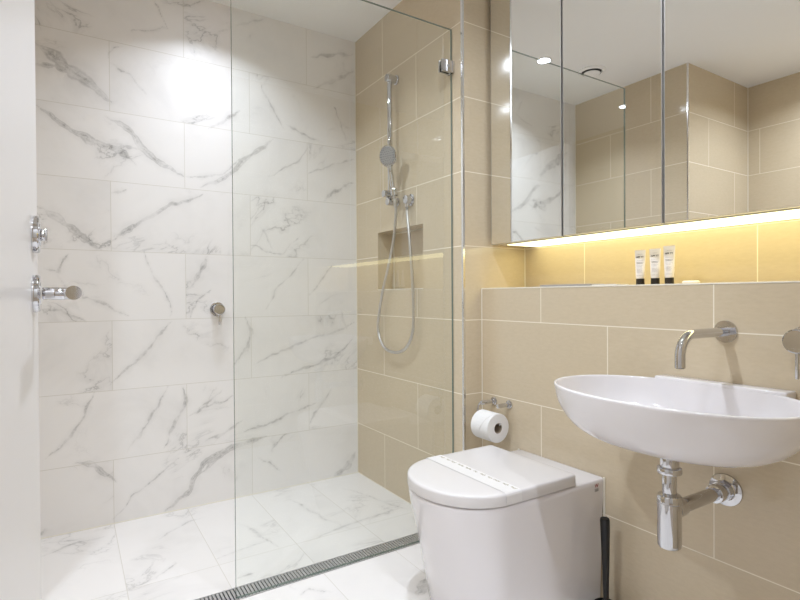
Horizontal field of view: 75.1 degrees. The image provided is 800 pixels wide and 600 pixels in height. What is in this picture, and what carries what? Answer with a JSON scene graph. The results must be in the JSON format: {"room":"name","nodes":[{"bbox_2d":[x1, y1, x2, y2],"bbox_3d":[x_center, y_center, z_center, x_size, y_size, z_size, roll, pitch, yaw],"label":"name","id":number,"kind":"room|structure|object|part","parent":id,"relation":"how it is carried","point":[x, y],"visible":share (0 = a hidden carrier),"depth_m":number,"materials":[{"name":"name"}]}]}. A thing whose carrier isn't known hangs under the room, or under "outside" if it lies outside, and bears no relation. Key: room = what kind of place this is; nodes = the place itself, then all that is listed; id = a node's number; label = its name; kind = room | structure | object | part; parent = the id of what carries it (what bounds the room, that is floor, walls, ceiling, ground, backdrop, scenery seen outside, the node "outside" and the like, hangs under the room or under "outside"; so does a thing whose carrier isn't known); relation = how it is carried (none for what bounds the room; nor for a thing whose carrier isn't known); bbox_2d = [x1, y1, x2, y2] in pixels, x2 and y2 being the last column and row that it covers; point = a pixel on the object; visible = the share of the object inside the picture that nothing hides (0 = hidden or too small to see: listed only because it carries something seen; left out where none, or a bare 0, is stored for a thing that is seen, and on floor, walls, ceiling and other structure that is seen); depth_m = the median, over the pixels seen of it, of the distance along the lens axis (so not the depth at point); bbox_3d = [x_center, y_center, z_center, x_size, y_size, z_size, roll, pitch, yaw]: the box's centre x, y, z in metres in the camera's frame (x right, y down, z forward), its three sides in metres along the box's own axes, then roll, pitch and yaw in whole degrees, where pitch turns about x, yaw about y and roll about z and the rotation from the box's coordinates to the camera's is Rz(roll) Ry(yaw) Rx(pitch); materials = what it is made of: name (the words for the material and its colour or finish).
{"room":"hotel bathroom","nodes":[
{"label":"hotel bathroom","id":0,"kind":"room"},
{"bbox_2d":[34,0,357,537],"bbox_3d":[-0.917,-0.223,2.487,1.544,2.357,0.100,-1,1,-32],"label":"wall","id":1,"kind":"structure","parent":0,"point":[135,133],"depth_m":2.39,"materials":[{"name":"stone"}]},
{"bbox_2d":[41,472,357,538],"bbox_3d":[-0.882,0.954,2.453,1.544,0.003,0.003,-1,1,-32],"label":"trim","id":2,"kind":"structure","parent":1,"relation":"attached to","point":[355,472],"depth_m":2.39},
{"bbox_2d":[210,302,224,324],"bbox_3d":[-0.850,0.062,2.438,0.068,0.106,0.056,-1,1,-32],"label":"shower mixer","id":3,"kind":"object","parent":1,"relation":"attached to","point":[217,308],"visible":1,"depth_m":2.42,"materials":[{"name":"silver metal"}]},
{"bbox_3d":[-0.863,0.043,2.459,0.068,0.068,0.006,-1,1,-32],"label":"wall plate","id":4,"kind":"part","parent":3,"relation":"part of","materials":[{"name":"silver metal"}]},
{"bbox_2d":[355,44,357,453],"bbox_3d":[-0.238,-0.230,2.855,0.003,2.357,0.003,-1,1,-32],"label":"trim","id":5,"kind":"structure","parent":1,"relation":"attached to","point":[355,44],"depth_m":2.85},
{"bbox_2d":[41,473,430,599],"bbox_3d":[-0.350,1.022,1.246,2.622,0.120,2.612,-1,1,-32],"label":"floor","id":6,"kind":"structure","parent":0,"point":[189,553],"depth_m":1.99,"materials":[{"name":"stone"}]},
{"bbox_2d":[407,445,604,599],"bbox_3d":[0.303,0.741,1.653,0.584,0.429,0.381,-1,1,-32],"label":"toilet","id":7,"kind":"object","parent":6,"relation":"on","point":[545,545],"visible":0.98,"depth_m":1.51,"materials":[{"name":"white ceramic"}]},
{"bbox_2d":[426,455,521,504],"bbox_3d":[0.212,0.541,1.595,0.058,0.033,0.383,-1,1,-32],"label":"band","id":8,"kind":"object","parent":7,"relation":"on","point":[513,493],"visible":1,"depth_m":1.53,"materials":[{"name":"white"}]},
{"bbox_3d":[0.244,0.544,1.615,0.447,0.035,0.381,-1,1,-32],"label":"lid","id":9,"kind":"part","parent":7,"relation":"part of","materials":[{"name":"white plastic"}]},
{"bbox_2d":[595,516,610,599],"bbox_3d":[0.626,0.808,1.583,0.076,0.292,0.076,-1,1,-32],"label":"toilet brush","id":10,"kind":"object","parent":6,"relation":"on","point":[604,521],"visible":1,"depth_m":1.57,"materials":[{"name":"black plastic"}]},
{"bbox_3d":[0.622,0.785,1.580,0.029,0.247,0.028,-1,1,-32],"label":"handle","id":11,"kind":"part","parent":10,"relation":"part of","materials":[{"name":"black plastic"}]},
{"bbox_2d":[209,0,401,41],"bbox_3d":[-0.391,-1.445,1.268,2.822,0.100,2.712,-1,1,-32],"label":"ceiling","id":12,"kind":"structure","parent":0,"point":[349,20],"depth_m":2.54,"materials":[{"name":"white paint"}]},
{"bbox_2d":[355,0,524,502],"bbox_3d":[0.168,-0.231,2.630,0.443,2.357,1.018,-1,1,-32],"label":"wall","id":13,"kind":"structure","parent":0,"point":[405,398],"depth_m":2.33,"materials":[{"name":"beige tile"}]},
{"bbox_2d":[358,472,410,504],"bbox_3d":[-0.022,0.948,2.534,0.003,0.003,0.784,-1,1,-32],"label":"trim","id":14,"kind":"structure","parent":13,"relation":"attached to","point":[358,472],"depth_m":2.62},
{"bbox_2d":[382,74,399,206],"bbox_3d":[-0.037,-0.758,2.454,0.081,0.627,0.084,-1,1,-32],"label":"shower rail","id":15,"kind":"object","parent":13,"relation":"attached to","point":[391,79],"visible":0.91,"depth_m":2.46,"materials":[{"name":"silver metal"}]},
{"bbox_2d":[379,145,396,197],"bbox_3d":[-0.055,-0.594,2.416,0.088,0.241,0.059,0,0,8],"label":"handset","id":16,"kind":"object","parent":15,"relation":"attached to","point":[388,155],"visible":1,"depth_m":2.41,"materials":[{"name":"silver metal"}]},
{"bbox_3d":[-0.048,-0.759,2.471,0.024,0.618,0.024,-1,1,-32],"label":"rail","id":17,"kind":"part","parent":15,"relation":"part of","materials":[{"name":"silver metal"}]},
{"bbox_2d":[377,198,414,353],"bbox_3d":[-0.030,-0.109,2.468,0.036,0.732,0.334,-1,1,-32],"label":"shower hose","id":18,"kind":"object","parent":15,"relation":"hanging from","point":[405,348],"visible":1,"depth_m":2.43,"materials":[{"name":"metal"}]},
{"bbox_2d":[378,288,422,289],"bbox_3d":[-0.003,-0.052,2.491,0.005,0.004,0.402,-1,1,-32],"label":"trim","id":19,"kind":"structure","parent":13,"relation":"attached to","point":[410,288],"depth_m":2.51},
{"bbox_2d":[403,194,414,207],"bbox_3d":[0.038,-0.455,2.384,0.036,0.064,0.055,-1,1,-32],"label":"connector","id":20,"kind":"object","parent":13,"relation":"attached to","point":[408,200],"visible":1,"depth_m":2.37,"materials":[{"name":"silver metal"}]},
{"bbox_2d":[460,0,464,287],"bbox_3d":[0.250,-0.726,2.083,0.008,1.359,0.010,-1,1,-32],"label":"trim","id":21,"kind":"structure","parent":13,"relation":"attached to","point":[461,1],"depth_m":2.08,"materials":[{"name":"silver metal"}]},
{"bbox_2d":[462,288,465,450],"bbox_3d":[0.257,0.453,2.092,0.008,0.998,0.010,-1,1,-32],"label":"trim","id":22,"kind":"structure","parent":13,"relation":"attached to","point":[463,289],"depth_m":2.09,"materials":[{"name":"silver metal"}]},
{"bbox_2d":[481,288,482,446],"bbox_3d":[0.338,0.452,2.137,0.002,0.998,0.002,-1,1,-32],"label":"trim","id":23,"kind":"structure","parent":13,"relation":"attached to","point":[481,288],"depth_m":2.13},
{"bbox_2d":[524,247,525,286],"bbox_3d":[0.540,-0.729,2.259,0.003,1.359,0.003,-1,1,-32],"label":"trim","id":24,"kind":"structure","parent":13,"relation":"attached to","point":[524,247],"depth_m":2.26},
{"bbox_2d":[482,283,799,599],"bbox_3d":[0.896,0.454,1.489,0.247,0.998,1.695,-1,1,-32],"label":"wall ledge","id":25,"kind":"object","parent":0,"point":[532,338],"visible":0.5,"depth_m":1.51,"materials":[{"name":"beige tile"}]},
{"bbox_2d":[477,397,511,425],"bbox_3d":[0.370,0.429,2.017,0.076,0.086,0.135,-1,1,-32],"label":"toilet roll holder","id":26,"kind":"object","parent":25,"relation":"attached to","point":[493,400],"visible":0.92,"depth_m":2.04,"materials":[{"name":"silver metal"}]},
{"bbox_3d":[0.347,0.402,2.059,0.068,0.033,0.033,-1,1,-32],"label":"post","id":27,"kind":"part","parent":26,"relation":"part of","materials":[{"name":"silver metal"}]},
{"bbox_2d":[471,409,508,442],"bbox_3d":[0.342,0.482,1.994,0.111,0.109,0.095,-1,1,-32],"label":"toilet roll","id":28,"kind":"object","parent":26,"relation":"on","point":[483,422],"visible":0.99,"depth_m":1.96,"materials":[{"name":"paper"}]},
{"bbox_3d":[0.395,0.403,1.989,0.062,0.033,0.033,-1,1,-32],"label":"post","id":29,"kind":"part","parent":26,"relation":"part of","materials":[{"name":"silver metal"}]},
{"bbox_2d":[540,284,628,286],"bbox_3d":[0.616,-0.051,1.766,0.070,0.007,0.310,-1,1,-32],"label":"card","id":30,"kind":"object","parent":25,"relation":"on","point":[556,284],"visible":0.8,"depth_m":1.74,"materials":[{"name":"paper"}]},
{"bbox_2d":[635,250,645,284],"bbox_3d":[0.763,-0.103,1.654,0.026,0.111,0.026,0,0,-6],"label":"toiletry tube","id":31,"kind":"object","parent":25,"relation":"on","point":[640,255],"visible":0.98,"depth_m":1.65,"materials":[{"name":"white plastic"}]},
{"bbox_2d":[482,281,799,288],"bbox_3d":[0.757,-0.043,1.470,0.006,0.004,1.575,-1,1,-32],"label":"trim","id":32,"kind":"structure","parent":25,"relation":"attached to","point":[769,281],"depth_m":1.49,"materials":[{"name":"beige tile"}]},
{"bbox_2d":[649,248,660,283],"bbox_3d":[0.790,-0.103,1.611,0.026,0.112,0.026,0,0,0],"label":"toiletry tube","id":33,"kind":"object","parent":25,"relation":"on","point":[655,254],"visible":0.96,"depth_m":1.60,"materials":[{"name":"white plastic"}]},
{"bbox_2d":[663,245,674,283],"bbox_3d":[0.814,-0.105,1.573,0.026,0.117,0.026,0,0,0],"label":"toiletry tube","id":34,"kind":"object","parent":25,"relation":"on","point":[669,251],"visible":0.92,"depth_m":1.57,"materials":[{"name":"white plastic"}]},
{"bbox_2d":[665,250,672,270],"bbox_3d":[0.810,-0.114,1.568,0.020,0.072,0.011,0,1,39],"label":"print","id":35,"kind":"object","parent":34,"relation":"on","point":[668,253],"depth_m":1.57},
{"bbox_2d":[554,374,799,467],"bbox_3d":[0.650,0.281,1.254,0.413,0.138,0.589,-1,1,-32],"label":"basin","id":36,"kind":"object","parent":25,"relation":"attached to","point":[689,420],"visible":1,"depth_m":1.15,"materials":[{"name":"white ceramic"}]},
{"bbox_2d":[656,458,742,550],"bbox_3d":[0.721,0.460,1.268,0.284,0.219,0.082,-1,1,-32],"label":"trap","id":37,"kind":"object","parent":36,"relation":"attached to","point":[723,488],"visible":0.94,"depth_m":1.20,"materials":[{"name":"silver metal"}]},
{"bbox_2d":[656,491,682,550],"bbox_3d":[0.624,0.510,1.207,0.054,0.121,0.054,-1,1,-32],"label":"bottle","id":38,"kind":"object","parent":37,"relation":"on","point":[669,503],"depth_m":1.19,"materials":[{"name":"silver metal"}]},
{"bbox_2d":[682,281,699,283],"bbox_3d":[0.857,-0.052,1.534,0.047,0.010,0.047,-1,1,-32],"label":"soap","id":39,"kind":"object","parent":25,"relation":"on","point":[682,281],"visible":0.67,"depth_m":1.51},
{"bbox_2d":[674,320,737,368],"bbox_3d":[0.745,0.107,1.281,0.224,0.107,0.057,-1,1,-32],"label":"spout","id":40,"kind":"object","parent":25,"relation":"attached to","point":[725,331],"visible":1,"depth_m":1.26,"materials":[{"name":"silver metal"}]},
{"bbox_2d":[782,327,799,379],"bbox_3d":[0.909,0.119,1.181,0.052,0.118,0.066,-1,1,-32],"label":"mixer","id":41,"kind":"object","parent":25,"relation":"attached to","point":[790,340],"visible":1,"depth_m":1.17,"materials":[{"name":"silver metal"}]},
{"bbox_3d":[0.894,0.148,1.172,0.008,0.062,0.008,-1,1,-32],"label":"lever","id":42,"kind":"part","parent":41,"relation":"part of","materials":[{"name":"silver metal"}]},
{"bbox_2d":[525,218,799,286],"bbox_3d":[1.038,-0.227,1.576,0.100,2.357,1.695,-1,1,-32],"label":"wall","id":43,"kind":"structure","parent":0,"point":[763,251],"depth_m":1.66,"materials":[{"name":"beige tile"}]},
{"bbox_2d":[490,0,799,246],"bbox_3d":[0.871,-0.812,1.539,0.210,1.182,1.572,-1,1,-32],"label":"upper cabinet","id":44,"kind":"object","parent":43,"relation":"attached to","point":[607,115],"depth_m":1.58,"materials":[{"name":"metal"}]},
{"bbox_3d":[0.469,-0.814,1.980,0.001,1.174,0.357,-1,1,-32],"label":"mirror pane","id":45,"kind":"part","parent":44,"relation":"part of","materials":[{"name":"silver metal"}]},
{"bbox_3d":[0.476,-0.814,1.985,0.018,1.177,0.362,-1,1,-32],"label":"cabinet door","id":46,"kind":"part","parent":44,"relation":"part of","materials":[{"name":"metal"}]},
{"bbox_3d":[0.665,-0.813,1.669,0.001,1.174,0.357,-1,1,-32],"label":"mirror pane","id":47,"kind":"part","parent":44,"relation":"part of","materials":[{"name":"silver metal"}]},
{"bbox_3d":[0.674,-0.813,1.674,0.018,1.177,0.362,-1,1,-32],"label":"cabinet door","id":48,"kind":"part","parent":44,"relation":"part of","materials":[{"name":"metal"}]},
{"bbox_3d":[0.905,-0.224,1.528,0.173,0.006,1.496,-1,1,-32],"label":"led strip","id":49,"kind":"part","parent":44,"relation":"part of","materials":[{"name":"white plastic"}]},
{"bbox_3d":[0.871,-0.812,1.363,0.018,1.177,0.362,-1,1,-32],"label":"cabinet door","id":50,"kind":"part","parent":44,"relation":"part of","materials":[{"name":"metal"}]},
{"bbox_3d":[0.863,-0.812,1.357,0.001,1.174,0.357,-1,1,-32],"label":"mirror pane","id":51,"kind":"part","parent":44,"relation":"part of","materials":[{"name":"silver metal"}]},
{"bbox_3d":[-0.442,1.034,1.759,1.544,0.090,0.078,-1,1,-32],"label":"floor","id":52,"kind":"structure","parent":0,"visible":0},
{"bbox_2d":[195,533,418,599],"bbox_3d":[-0.443,0.973,1.758,1.540,0.032,0.077,-1,1,-32],"label":"floor drain","id":53,"kind":"object","parent":52,"relation":"on","point":[230,594],"visible":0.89,"depth_m":1.84,"materials":[{"name":"metal"}]},
{"bbox_2d":[230,0,453,598],"bbox_3d":[-0.159,-0.074,1.905,0.887,2.057,0.042,-1,1,-32],"label":"screen","id":54,"kind":"object","parent":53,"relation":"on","point":[445,66],"visible":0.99,"depth_m":2.07,"materials":[{"name":"clear glass"}]},
{"bbox_3d":[0.309,-0.212,0.183,2.622,2.357,0.120,-1,1,-32],"label":"wall","id":55,"kind":"structure","parent":0,"visible":0},
{"bbox_2d":[0,0,83,599],"bbox_3d":[-0.307,-0.060,0.397,0.099,2.033,0.850,-1,1,-30],"label":"door","id":56,"kind":"structure","parent":55,"relation":"in","point":[22,293],"depth_m":0.58,"materials":[{"name":"white paint"}]},
{"bbox_3d":[-0.438,-0.009,0.673,0.049,0.017,0.132,-1,1,-30],"label":"lever","id":57,"kind":"part","parent":56,"relation":"part of","materials":[{"name":"silver metal"}]}
]}

